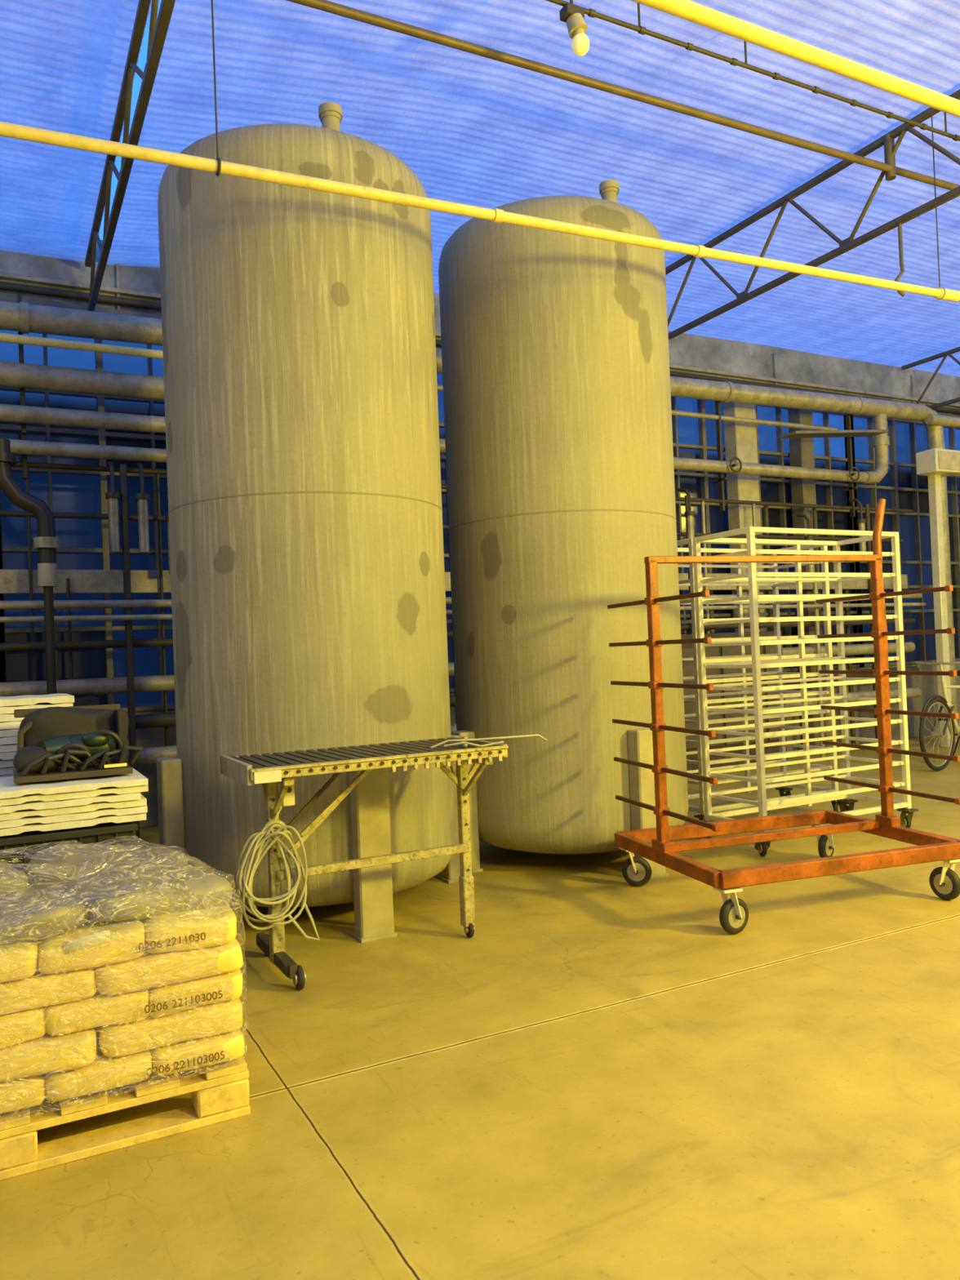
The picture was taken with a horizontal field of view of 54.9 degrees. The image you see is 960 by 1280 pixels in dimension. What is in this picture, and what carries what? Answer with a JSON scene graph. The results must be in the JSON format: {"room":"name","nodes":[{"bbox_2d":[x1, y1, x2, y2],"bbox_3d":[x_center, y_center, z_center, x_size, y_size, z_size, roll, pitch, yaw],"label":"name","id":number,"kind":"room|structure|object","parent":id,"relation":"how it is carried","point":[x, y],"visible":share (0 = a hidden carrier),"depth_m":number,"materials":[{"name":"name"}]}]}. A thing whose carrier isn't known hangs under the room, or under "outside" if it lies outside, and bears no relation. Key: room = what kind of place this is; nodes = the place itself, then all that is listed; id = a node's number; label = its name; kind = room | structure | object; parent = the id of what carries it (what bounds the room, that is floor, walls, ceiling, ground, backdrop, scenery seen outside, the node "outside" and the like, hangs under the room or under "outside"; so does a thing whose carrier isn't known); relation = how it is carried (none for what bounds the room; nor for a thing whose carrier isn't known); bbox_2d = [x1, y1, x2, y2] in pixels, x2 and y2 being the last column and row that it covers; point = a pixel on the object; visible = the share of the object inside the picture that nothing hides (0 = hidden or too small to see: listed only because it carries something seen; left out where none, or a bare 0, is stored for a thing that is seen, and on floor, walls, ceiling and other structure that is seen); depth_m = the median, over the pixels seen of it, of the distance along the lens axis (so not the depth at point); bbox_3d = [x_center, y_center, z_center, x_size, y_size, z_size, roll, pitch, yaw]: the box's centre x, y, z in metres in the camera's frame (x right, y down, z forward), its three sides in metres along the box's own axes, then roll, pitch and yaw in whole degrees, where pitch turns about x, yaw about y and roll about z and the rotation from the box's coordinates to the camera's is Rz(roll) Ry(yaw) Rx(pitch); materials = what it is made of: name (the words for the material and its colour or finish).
{"room":"processing plant","nodes":[
{"label":"processing plant","id":0,"kind":"room"},
{"bbox_2d":[0,736,959,1279],"bbox_3d":[3.673,1.193,2.769,21.400,0.100,14.000,-2,-1,-27],"label":"floor","id":1,"kind":"structure","parent":0,"point":[604,1079],"depth_m":2.57,"materials":[{"name":"concrete"}]},
{"bbox_2d":[0,438,60,694],"bbox_3d":[-2.986,0.037,5.981,0.534,2.832,0.206,-2,-1,-27],"label":"pipe","id":2,"kind":"object","parent":1,"relation":"on","point":[46,543],"visible":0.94,"depth_m":6.04,"materials":[{"name":"plastic"}]},
{"bbox_2d":[0,821,137,870],"bbox_3d":[-2.032,0.985,3.617,1.210,0.795,1.151,-2,-1,-27],"label":"plastic crate","id":3,"kind":"object","parent":1,"relation":"on","point":[15,849],"visible":0.05,"depth_m":3.28,"materials":[{"name":"plastic"}]},
{"bbox_2d":[0,693,74,777],"bbox_3d":[-2.273,0.426,3.866,1.074,0.339,0.520,-2,-1,-27],"label":"trays","id":4,"kind":"object","parent":3,"relation":"on","point":[10,725],"visible":0.34,"depth_m":3.78,"materials":[{"name":"white plastic"}]},
{"bbox_2d":[0,768,148,835],"bbox_3d":[-1.884,0.610,3.341,1.237,0.155,0.520,-2,-1,-27],"label":"trays","id":5,"kind":"object","parent":3,"relation":"in","point":[62,804],"visible":0.88,"depth_m":3.30,"materials":[{"name":"white plastic"}]},
{"bbox_2d":[13,703,143,784],"bbox_3d":[-1.550,0.385,3.556,0.445,0.259,0.340,-2,-1,-27],"label":"plastic crate","id":6,"kind":"object","parent":5,"relation":"on","point":[82,740],"visible":1,"depth_m":3.49,"materials":[{"name":"plastic"}]},
{"bbox_2d":[0,1056,250,1180],"bbox_3d":[-1.349,1.271,2.626,1.200,0.141,0.780,-2,-1,-27],"label":"wooden pallet","id":7,"kind":"object","parent":1,"relation":"on","point":[220,1091],"visible":0.35,"depth_m":2.43,"materials":[{"name":"brown wood"}]},
{"bbox_2d":[0,844,244,1115],"bbox_3d":[-1.363,0.905,2.631,1.259,0.585,0.841,-2,-1,-27],"label":"bags","id":8,"kind":"object","parent":7,"relation":"on","point":[120,964],"visible":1,"depth_m":2.44,"materials":[{"name":"plastic"}]},
{"bbox_2d":[156,102,460,942],"bbox_3d":[-0.893,-0.670,4.824,1.394,4.045,1.394,-3,-1,17],"label":"storage tank","id":9,"kind":"object","parent":1,"relation":"on","point":[304,468],"visible":0.87,"depth_m":4.20,"materials":[{"name":"metal"}]},
{"bbox_2d":[219,733,546,990],"bbox_3d":[-0.400,0.868,3.911,1.273,0.906,0.612,-2,-1,-27],"label":"conveyor","id":10,"kind":"object","parent":1,"relation":"on","point":[269,770],"visible":0.98,"depth_m":3.74,"materials":[{"name":"metal"}]},
{"bbox_2d":[235,803,319,941],"bbox_3d":[-0.789,0.913,3.606,0.311,0.569,0.096,-2,-1,-27],"label":"coiled hose","id":11,"kind":"object","parent":10,"relation":"attached to","point":[246,865],"visible":1,"depth_m":3.59,"materials":[{"name":"white rubber"}]},
{"bbox_2d":[0,293,959,842],"bbox_3d":[0.521,-0.623,8.272,20.401,3.935,0.495,-2,-1,-27],"label":"pipework","id":12,"kind":"object","parent":1,"relation":"on","point":[23,317],"visible":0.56,"depth_m":6.76,"materials":[{"name":"metal"}]},
{"bbox_2d":[438,179,688,879],"bbox_3d":[0.501,-0.713,5.708,1.394,4.045,1.394,-3,-1,17],"label":"storage tank","id":13,"kind":"object","parent":1,"relation":"on","point":[557,393],"visible":0.86,"depth_m":5.08,"materials":[{"name":"metal"}]},
{"bbox_2d":[723,402,764,632],"bbox_3d":[2.868,-0.676,9.936,0.400,3.900,0.200,-2,-1,-27],"label":"column","id":14,"kind":"structure","parent":1,"relation":"on","point":[740,438],"depth_m":9.87,"materials":[{"name":"beige paint"}]},
{"bbox_2d":[676,537,841,821],"bbox_3d":[1.833,0.298,6.506,1.358,1.940,0.600,-2,-1,-27],"label":"trolley","id":15,"kind":"object","parent":1,"relation":"on","point":[779,675],"visible":0.33,"depth_m":6.53,"materials":[{"name":"metal"}]},
{"bbox_2d":[607,498,959,933],"bbox_3d":[1.495,0.267,4.609,1.431,1.975,1.027,-2,-1,-17],"label":"trolley","id":16,"kind":"object","parent":1,"relation":"on","point":[655,845],"visible":1,"depth_m":4.50,"materials":[{"name":"metal"}]},
{"bbox_2d":[692,526,918,856],"bbox_3d":[2.051,0.290,5.881,1.340,1.920,0.589,-2,-1,-27],"label":"trolley","id":17,"kind":"object","parent":1,"relation":"on","point":[846,796],"visible":0.74,"depth_m":5.78,"materials":[{"name":"metal"}]},
{"bbox_2d":[787,408,829,750],"bbox_3d":[3.666,-0.703,10.352,0.300,3.900,0.200,-2,-1,-27],"label":"column","id":18,"kind":"structure","parent":1,"relation":"on","point":[802,449],"depth_m":10.28,"materials":[{"name":"paint"}]},
{"bbox_2d":[915,448,959,747],"bbox_3d":[5.153,-0.451,10.220,0.450,3.275,0.260,-2,-1,-27],"label":"support post","id":19,"kind":"object","parent":1,"relation":"on","point":[935,464],"visible":0.95,"depth_m":10.24,"materials":[{"name":"white metal"}]},
{"bbox_2d":[915,661,959,771],"bbox_3d":[4.610,0.688,8.776,1.653,1.002,0.584,-2,-1,-27],"label":"bicycle","id":20,"kind":"object","parent":1,"relation":"on","point":[944,701],"visible":0.94,"depth_m":8.55,"materials":[{"name":"metal"}]},
{"bbox_2d":[0,0,959,377],"bbox_3d":[3.493,-3.307,2.832,21.300,0.221,13.900,-2,-1,-27],"label":"ceiling","id":21,"kind":"structure","parent":0,"point":[474,130],"depth_m":5.67,"materials":[{"name":"metal"}]},
{"bbox_2d":[84,0,175,311],"bbox_3d":[0.138,-2.854,1.028,0.042,0.422,13.420,-2,-1,-27],"label":"roof truss","id":22,"kind":"object","parent":21,"relation":"attached to","point":[158,28],"visible":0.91,"depth_m":4.85,"materials":[{"name":"metal"}]},
{"bbox_2d":[0,0,959,302],"bbox_3d":[2.409,-2.563,5.501,17.501,1.476,0.072,-2,-1,-27],"label":"pipe","id":23,"kind":"object","parent":21,"relation":"hanging from","point":[218,166],"visible":1,"depth_m":4.06,"materials":[{"name":"metal"}]},
{"bbox_2d":[545,0,959,141],"bbox_3d":[2.204,-3.174,5.315,20.800,0.246,0.032,-2,-1,-27],"label":"conduit","id":24,"kind":"object","parent":21,"relation":"attached to","point":[592,13],"visible":0.94,"depth_m":4.90,"materials":[{"name":"metal"}]},
{"bbox_2d":[559,2,589,56],"bbox_3d":[0.456,-2.888,4.387,0.128,0.217,0.095,-2,-1,-27],"label":"lamp","id":25,"kind":"object","parent":24,"relation":"hanging from","point":[572,15],"visible":1,"depth_m":4.36,"materials":[{"name":"glass"}]},
{"bbox_2d":[631,0,959,117],"bbox_3d":[3.056,-2.711,4.249,17.500,1.268,0.084,-2,-1,-27],"label":"pipe","id":26,"kind":"object","parent":21,"relation":"hanging from","point":[687,10],"visible":1,"depth_m":3.20,"materials":[{"name":"metal"}]},
{"bbox_2d":[665,88,959,340],"bbox_3d":[4.160,-3.080,3.125,0.042,0.612,13.420,-2,-1,-27],"label":"roof truss","id":27,"kind":"object","parent":21,"relation":"attached to","point":[849,243],"visible":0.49,"depth_m":6.50,"materials":[{"name":"metal"}]},
{"bbox_2d":[894,223,905,296],"bbox_3d":[2.685,-2.437,5.914,0.105,0.481,0.038,-2,-1,-42],"label":"hanging rod","id":28,"kind":"object","parent":27,"relation":"hanging from","point":[900,225],"visible":0.88,"depth_m":5.94,"materials":[{"name":"metal"}]},
{"bbox_2d":[901,346,959,408],"bbox_3d":[8.220,-3.213,5.240,0.042,0.612,13.420,-2,-1,-27],"label":"roof truss","id":29,"kind":"object","parent":21,"relation":"attached to","point":[944,354],"visible":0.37,"depth_m":10.77,"materials":[{"name":"metal"}]},
{"bbox_2d":[0,240,959,827],"bbox_3d":[0.430,-0.924,8.852,21.010,4.560,0.270,-2,-1,-27],"label":"wall","id":30,"kind":"structure","parent":0,"point":[133,291],"depth_m":10.02,"materials":[{"name":"paint"}]},
{"bbox_2d":[0,488,6,682],"bbox_3d":[-4.890,-0.880,6.086,3.090,3.020,0.080,-2,-1,-27],"label":"window","id":31,"kind":"structure","parent":30,"relation":"in","point":[2,635],"depth_m":6.75,"materials":[{"name":"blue glass"}]},
{"bbox_2d":[0,329,175,713],"bbox_3d":[-2.231,-0.967,7.471,3.090,3.020,0.080,-2,-1,-27],"label":"window","id":32,"kind":"structure","parent":30,"relation":"in","point":[84,543],"depth_m":7.08,"materials":[{"name":"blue glass"}]},
{"bbox_2d":[436,373,454,692],"bbox_3d":[0.429,-1.054,8.857,3.090,3.020,0.080,-2,-1,-27],"label":"window","id":33,"kind":"structure","parent":30,"relation":"in","point":[439,376],"depth_m":8.50,"materials":[{"name":"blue glass"}]},
{"bbox_2d":[671,396,864,671],"bbox_3d":[3.089,-1.141,10.242,3.090,3.020,0.080,-2,-1,-27],"label":"window","id":34,"kind":"structure","parent":30,"relation":"in","point":[693,437],"depth_m":10.35,"materials":[{"name":"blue glass"}]},
{"bbox_2d":[853,415,959,666],"bbox_3d":[5.748,-1.228,11.627,3.090,3.020,0.080,-2,-1,-27],"label":"window","id":35,"kind":"structure","parent":30,"relation":"in","point":[901,487],"depth_m":11.42,"materials":[{"name":"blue glass"}]},
{"bbox_2d":[286,0,959,190],"bbox_3d":[2.022,-3.114,5.669,20.800,0.280,0.244,-2,-1,-27],"label":"pipe","id":36,"kind":"object","parent":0,"point":[891,171],"depth_m":5.00,"materials":[{"name":"metal"}]}
]}

